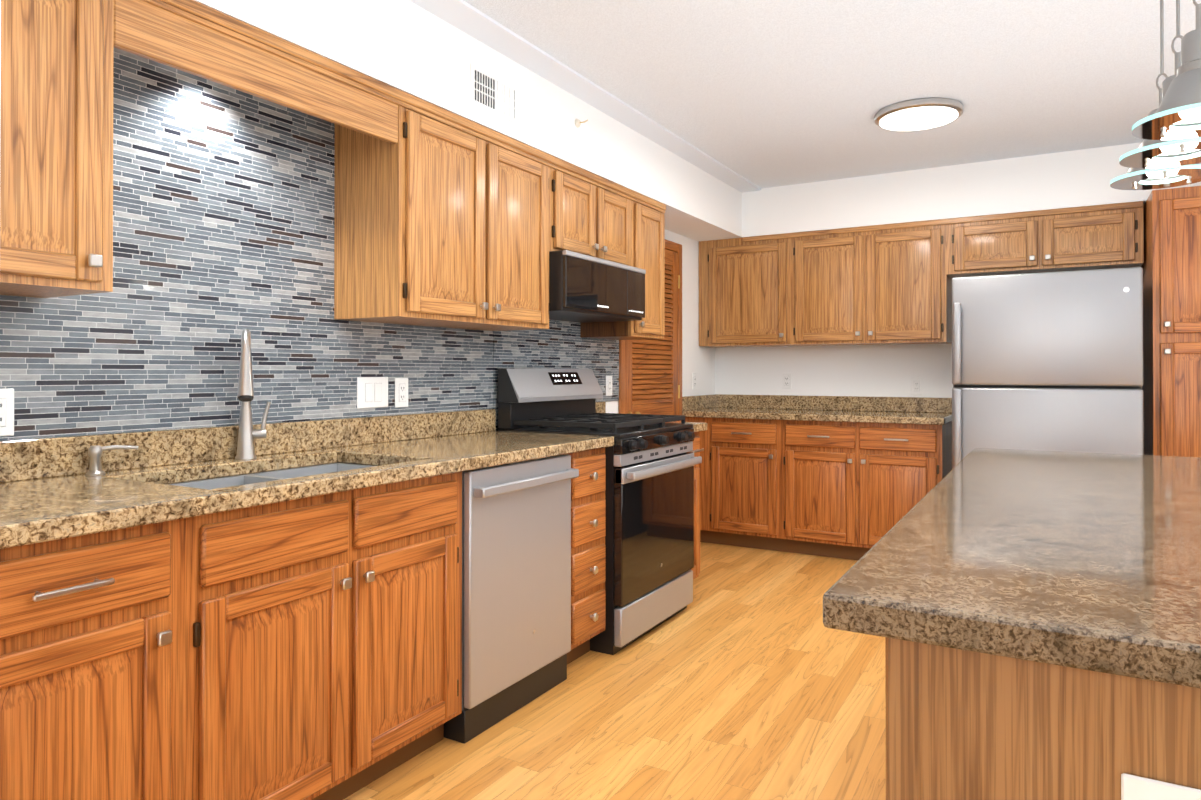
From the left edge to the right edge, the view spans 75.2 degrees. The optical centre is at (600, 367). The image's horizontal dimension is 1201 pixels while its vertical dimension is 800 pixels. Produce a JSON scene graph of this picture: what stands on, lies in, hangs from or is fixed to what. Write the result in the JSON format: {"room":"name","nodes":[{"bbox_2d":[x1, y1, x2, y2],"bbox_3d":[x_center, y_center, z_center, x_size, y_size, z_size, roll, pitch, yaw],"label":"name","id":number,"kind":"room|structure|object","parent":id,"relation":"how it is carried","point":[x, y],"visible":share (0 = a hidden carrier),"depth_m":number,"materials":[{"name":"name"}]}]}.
{"room":"kitchen","nodes":[
{"label":"kitchen","id":0,"kind":"room"},
{"bbox_2d":[0,0,0,97],"bbox_3d":[-1.294,-0.039,1.282,0.930,2.460,0.143,0,0,30],"label":"wall","id":1,"kind":"structure","parent":0,"point":[0,48],"depth_m":1.11,"materials":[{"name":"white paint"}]},
{"bbox_2d":[143,0,665,213],"bbox_3d":[-0.504,-0.908,2.925,0.014,0.050,3.480,0,0,30],"label":"trim","id":2,"kind":"structure","parent":1,"relation":"attached to","point":[206,16],"depth_m":2.51,"materials":[{"name":"brown wood"}]},
{"bbox_2d":[409,0,760,192],"bbox_3d":[-0.125,-1.250,3.419,0.143,0.012,4.715,0,0,30],"label":"trim","id":3,"kind":"structure","parent":1,"relation":"attached to","point":[470,20],"depth_m":3.37,"materials":[{"name":"white paint"}]},
{"bbox_2d":[5,229,714,440],"bbox_3d":[-1.257,-0.032,2.423,0.150,2.460,8.535,0,0,30],"label":"wall","id":4,"kind":"structure","parent":0,"point":[698,360],"depth_m":5.55,"materials":[{"name":"white paint"}]},
{"bbox_2d":[0,0,113,297],"bbox_3d":[-1.380,-0.560,1.697,0.361,0.762,0.470,0,0,30],"label":"upper cabinet","id":5,"kind":"object","parent":4,"relation":"attached to","point":[56,160],"visible":1,"depth_m":1.72,"materials":[{"name":"brown wood"}]},
{"bbox_2d":[0,47,618,440],"bbox_3d":[-0.775,-0.312,3.098,0.008,1.238,3.513,0,0,30],"label":"tile backsplash","id":6,"kind":"structure","parent":4,"relation":"attached to","point":[223,216],"depth_m":2.40,"materials":[{"name":"tile"}]},
{"bbox_2d":[0,389,13,435],"bbox_3d":[-1.463,0.110,1.891,0.008,0.116,0.072,0,0,30],"label":"outlet","id":7,"kind":"object","parent":6,"relation":"attached to","point":[6,412],"visible":1,"depth_m":1.91,"materials":[{"name":"white plastic"}]},
{"bbox_2d":[357,377,387,408],"bbox_3d":[-0.857,0.094,2.938,0.008,0.116,0.154,0,0,30],"label":"light switch","id":8,"kind":"object","parent":6,"relation":"attached to","point":[372,392],"visible":1,"depth_m":2.93,"materials":[{"name":"white plastic"}]},
{"bbox_2d":[395,378,407,407],"bbox_3d":[-0.781,0.099,3.068,0.008,0.116,0.072,0,0,30],"label":"outlet","id":9,"kind":"object","parent":6,"relation":"attached to","point":[401,392],"visible":1,"depth_m":3.06,"materials":[{"name":"white plastic"}]},
{"bbox_2d":[606,376,611,395],"bbox_3d":[0.051,0.105,4.504,0.008,0.116,0.072,0,0,30],"label":"outlet","id":10,"kind":"object","parent":6,"relation":"attached to","point":[608,385],"visible":1,"depth_m":4.50,"materials":[{"name":"white plastic"}]},
{"bbox_2d":[334,105,548,330],"bbox_3d":[-0.570,-0.551,3.094,0.361,0.762,0.910,0,0,30],"label":"upper cabinet","id":11,"kind":"object","parent":4,"relation":"attached to","point":[438,224],"visible":0.96,"depth_m":2.79,"materials":[{"name":"brown wood"}]},
{"bbox_2d":[549,167,631,265],"bbox_3d":[-0.149,-0.718,3.822,0.361,0.419,0.770,0,0,30],"label":"upper cabinet","id":12,"kind":"object","parent":4,"relation":"attached to","point":[587,218],"visible":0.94,"depth_m":3.69,"materials":[{"name":"brown wood"}]},
{"bbox_2d":[549,250,645,322],"bbox_3d":[-0.128,-0.377,3.808,0.398,0.262,0.762,0,0,30],"label":"over-the-range microwave","id":13,"kind":"object","parent":12,"relation":"attached to","point":[583,288],"visible":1,"depth_m":3.62,"materials":[{"name":"black metal"}]},
{"bbox_2d":[581,200,664,339],"bbox_3d":[0.144,-0.544,4.327,0.361,0.762,0.400,0,0,30],"label":"upper cabinet","id":14,"kind":"object","parent":4,"relation":"attached to","point":[648,238],"visible":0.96,"depth_m":4.22,"materials":[{"name":"brown wood"}]},
{"bbox_2d":[619,239,681,421],"bbox_3d":[0.366,0.182,4.977,0.091,2.062,0.885,0,0,30],"label":"door","id":15,"kind":"structure","parent":4,"relation":"in","point":[650,376],"depth_m":5.10,"materials":[{"name":"brown wood"}]},
{"bbox_2d":[692,373,696,389],"bbox_3d":[0.676,0.100,5.600,0.008,0.116,0.072,0,0,30],"label":"outlet","id":16,"kind":"object","parent":4,"relation":"attached to","point":[694,380],"visible":1,"depth_m":5.59,"materials":[{"name":"white plastic"}]},
{"bbox_2d":[343,542,885,799],"bbox_3d":[0.625,1.241,1.325,4.500,0.100,8.535,0,0,30],"label":"floor","id":17,"kind":"structure","parent":0,"point":[746,674],"depth_m":2.67,"materials":[{"name":"brown wood"}]},
{"bbox_2d":[0,519,180,799],"bbox_3d":[-1.257,0.756,1.615,0.647,0.874,0.465,0,0,30],"label":"base cabinet","id":18,"kind":"object","parent":17,"relation":"on","point":[90,650],"visible":0.98,"depth_m":1.51,"materials":[{"name":"brown wood"}]},
{"bbox_2d":[180,472,461,799],"bbox_3d":[-0.911,0.760,2.218,0.641,0.874,0.925,0,0,30],"label":"base cabinet","id":19,"kind":"object","parent":17,"relation":"on","point":[321,647],"visible":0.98,"depth_m":1.98,"materials":[{"name":"brown wood"}]},
{"bbox_2d":[0,329,613,548],"bbox_3d":[-0.798,0.207,2.416,0.641,0.642,2.315,0,0,30],"label":"countertop","id":20,"kind":"structure","parent":19,"relation":"on","point":[56,488],"depth_m":2.21,"materials":[{"name":"stone"}]},
{"bbox_2d":[85,445,137,475],"bbox_3d":[-1.292,0.243,2.060,0.071,0.075,0.109,0,0,30],"label":"soap dispenser","id":21,"kind":"object","parent":20,"relation":"on","point":[99,459],"depth_m":2.07,"materials":[{"name":"silver metal"}]},
{"bbox_2d":[235,329,270,459],"bbox_3d":[-1.048,0.083,2.335,0.222,0.397,0.202,0,0,30],"label":"faucet","id":22,"kind":"object","parent":20,"relation":"on","point":[247,435],"depth_m":2.39,"materials":[{"name":"silver metal"}]},
{"bbox_2d":[444,454,578,743],"bbox_3d":[-0.502,0.764,2.872,0.642,0.873,0.606,0,0,30],"label":"dishwasher","id":23,"kind":"object","parent":17,"relation":"on","point":[516,582],"visible":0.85,"depth_m":2.67,"materials":[{"name":"grey metal"}]},
{"bbox_2d":[567,448,605,663],"bbox_3d":[-0.292,0.766,3.282,0.645,0.874,0.303,0,0,30],"label":"base cabinet","id":24,"kind":"object","parent":17,"relation":"on","point":[588,557],"visible":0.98,"depth_m":3.12,"materials":[{"name":"brown wood"}]},
{"bbox_2d":[498,368,701,654],"bbox_3d":[0.022,0.606,3.721,0.698,1.200,0.761,0,0,30],"label":"range","id":25,"kind":"object","parent":17,"relation":"on","point":[651,461],"visible":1,"depth_m":3.54,"materials":[{"name":"black metal"}]},
{"bbox_2d":[690,432,703,578],"bbox_3d":[0.228,0.771,4.178,0.647,0.874,0.230,0,0,30],"label":"base cabinet","id":26,"kind":"object","parent":17,"relation":"on","point":[697,450],"visible":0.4,"depth_m":4.08,"materials":[{"name":"brown wood"}]},
{"bbox_2d":[596,402,706,431],"bbox_3d":[0.229,0.263,4.189,0.641,0.140,0.245,0,0,30],"label":"countertop","id":27,"kind":"structure","parent":26,"relation":"on","point":[601,408],"depth_m":4.16,"materials":[{"name":"stone"}]},
{"bbox_2d":[685,417,784,551],"bbox_3d":[1.012,0.779,5.483,0.696,0.874,0.647,0,0,30],"label":"base cabinet","id":28,"kind":"object","parent":17,"relation":"on","point":[740,484],"visible":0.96,"depth_m":5.20,"materials":[{"name":"brown wood"}]},
{"bbox_2d":[781,420,951,559],"bbox_3d":[1.731,0.776,5.067,0.965,0.874,0.647,0,0,30],"label":"base cabinet","id":29,"kind":"object","parent":17,"relation":"on","point":[854,490],"visible":0.85,"depth_m":4.84,"materials":[{"name":"brown wood"}]},
{"bbox_2d":[682,394,951,424],"bbox_3d":[1.438,0.270,5.243,1.676,0.140,0.641,0,0,30],"label":"countertop","id":30,"kind":"structure","parent":29,"relation":"on","point":[918,410],"depth_m":5.32,"materials":[{"name":"stone"}]},
{"bbox_2d":[885,637,1200,799],"bbox_3d":[1.224,0.753,1.554,0.910,0.880,1.934,0,0,30],"label":"base cabinet","id":31,"kind":"object","parent":17,"relation":"on","point":[964,725],"visible":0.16,"depth_m":0.88,"materials":[{"name":"brown wood"}]},
{"bbox_2d":[823,448,1200,688],"bbox_3d":[1.234,0.292,1.554,1.050,0.042,2.068,0,0,30],"label":"countertop","id":32,"kind":"structure","parent":31,"relation":"on","point":[1085,561],"depth_m":1.04,"materials":[{"name":"stone"}]},
{"bbox_2d":[1121,773,1200,799],"bbox_3d":[0.583,0.488,0.808,0.072,0.116,0.008,0,0,30],"label":"outlet","id":33,"kind":"object","parent":31,"relation":"attached to","point":[1133,787],"visible":1,"depth_m":0.81,"materials":[{"name":"white plastic"}]},
{"bbox_2d":[952,267,1143,468],"bbox_3d":[2.529,0.354,4.454,0.880,1.712,0.860,0,0,30],"label":"refrigerator","id":34,"kind":"object","parent":17,"relation":"on","point":[1048,361],"visible":0.69,"depth_m":4.11,"materials":[{"name":"grey metal"}]},
{"bbox_2d":[1141,186,1200,456],"bbox_3d":[3.289,0.141,4.163,0.608,2.134,0.656,0,0,30],"label":"pantry cabinet","id":35,"kind":"object","parent":17,"relation":"on","point":[1171,267],"visible":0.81,"depth_m":4.02,"materials":[{"name":"brown wood"}]},
{"bbox_2d":[463,0,1200,188],"bbox_3d":[0.625,-1.319,1.340,4.500,0.100,8.535,0,0,30],"label":"ceiling","id":36,"kind":"structure","parent":0,"point":[761,94],"depth_m":3.29,"materials":[{"name":"white paint"}]},
{"bbox_2d":[194,0,742,241],"bbox_3d":[-0.248,-1.092,3.684,0.337,0.326,5.052,0,0,30],"label":"soffit","id":37,"kind":"structure","parent":36,"relation":"attached to","point":[409,47],"depth_m":3.02,"materials":[{"name":"white paint"}]},
{"bbox_2d":[114,0,397,143],"bbox_3d":[-0.956,-0.847,2.259,0.100,0.178,0.922,0,0,30],"label":"valance","id":38,"kind":"object","parent":37,"relation":"attached to","point":[144,29],"visible":0.69,"depth_m":2.13,"materials":[{"name":"brown wood"}]},
{"bbox_2d":[470,63,516,123],"bbox_3d":[-0.415,-1.069,3.056,0.004,0.150,0.295,0,0,30],"label":"air vent register","id":39,"kind":"object","parent":37,"relation":"attached to","point":[491,93],"visible":1,"depth_m":3.04,"materials":[{"name":"white plastic"}]},
{"bbox_2d":[575,119,587,127],"bbox_3d":[-0.087,-1.124,3.583,0.043,0.040,0.050,0,0,30],"label":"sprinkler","id":40,"kind":"object","parent":37,"relation":"attached to","point":[578,122],"visible":1,"depth_m":3.58,"materials":[{"name":"beige plastic"}]},
{"bbox_2d":[875,98,962,130],"bbox_3d":[1.556,-1.229,3.820,0.400,0.048,0.400,0,0,30],"label":"flush ceiling light","id":41,"kind":"object","parent":36,"relation":"attached to","point":[918,114],"visible":1,"depth_m":3.74,"materials":[{"name":"white glass"}]},
{"bbox_2d":[742,142,1200,236],"bbox_3d":[2.750,-1.086,4.671,3.863,0.326,0.337,0,0,30],"label":"soffit","id":42,"kind":"structure","parent":36,"relation":"attached to","point":[1074,178],"depth_m":4.83,"materials":[{"name":"white paint"}]},
{"bbox_2d":[742,201,1143,241],"bbox_3d":[2.010,-0.904,4.916,2.328,0.034,0.014,0,0,30],"label":"trim","id":43,"kind":"structure","parent":42,"relation":"attached to","point":[1115,206],"depth_m":4.81,"materials":[{"name":"brown wood"}]},
{"bbox_2d":[1110,0,1200,189],"bbox_3d":[1.570,-0.887,2.180,0.246,0.752,0.246,0,0,30],"label":"pendant light","id":44,"kind":"object","parent":36,"relation":"hanging from","point":[1132,178],"visible":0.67,"depth_m":2.18,"materials":[{"name":"silver metal"}]},
{"bbox_2d":[1119,0,1200,168],"bbox_3d":[1.433,-0.888,1.935,0.246,0.752,0.246,0,0,30],"label":"pendant light","id":45,"kind":"object","parent":36,"relation":"hanging from","point":[1147,153],"visible":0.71,"depth_m":1.94,"materials":[{"name":"silver metal"}]},
{"bbox_2d":[1132,0,1200,139],"bbox_3d":[1.292,-0.890,1.682,0.246,0.752,0.246,0,0,30],"label":"pendant light","id":46,"kind":"object","parent":36,"relation":"hanging from","point":[1180,104],"visible":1,"depth_m":1.67,"materials":[{"name":"silver metal"}]},
{"bbox_2d":[715,343,952,397],"bbox_3d":[2.727,-0.017,4.960,4.200,2.460,0.150,0,0,30],"label":"wall","id":47,"kind":"structure","parent":0,"point":[888,370],"depth_m":5.49,"materials":[{"name":"white paint"}]},
{"bbox_2d":[699,238,800,346],"bbox_3d":[1.078,-0.536,5.619,0.681,0.762,0.361,0,0,30],"label":"upper cabinet","id":48,"kind":"object","parent":47,"relation":"attached to","point":[744,294],"visible":0.96,"depth_m":5.48,"materials":[{"name":"brown wood"}]},
{"bbox_2d":[782,373,791,388],"bbox_3d":[1.353,0.097,5.664,0.072,0.116,0.008,0,0,30],"label":"electrical outlet","id":49,"kind":"object","parent":47,"relation":"attached to","point":[786,380],"visible":1,"depth_m":5.66,"materials":[{"name":"white plastic"}]},
{"bbox_2d":[791,225,951,345],"bbox_3d":[1.794,-0.539,5.204,0.975,0.762,0.361,0,0,30],"label":"upper cabinet","id":50,"kind":"object","parent":47,"relation":"attached to","point":[884,287],"visible":1,"depth_m":5.05,"materials":[{"name":"brown wood"}]},
{"bbox_2d":[911,377,921,394],"bbox_3d":[2.117,0.124,5.221,0.072,0.116,0.008,0,0,30],"label":"electrical outlet","id":51,"kind":"object","parent":47,"relation":"attached to","point":[916,385],"visible":1,"depth_m":5.22,"materials":[{"name":"white plastic"}]},
{"bbox_2d":[946,207,1143,278],"bbox_3d":[2.652,-0.751,4.708,1.008,0.344,0.361,0,0,30],"label":"upper cabinet","id":52,"kind":"object","parent":47,"relation":"attached to","point":[1109,239],"visible":1,"depth_m":4.56,"materials":[{"name":"brown wood"}]}
]}

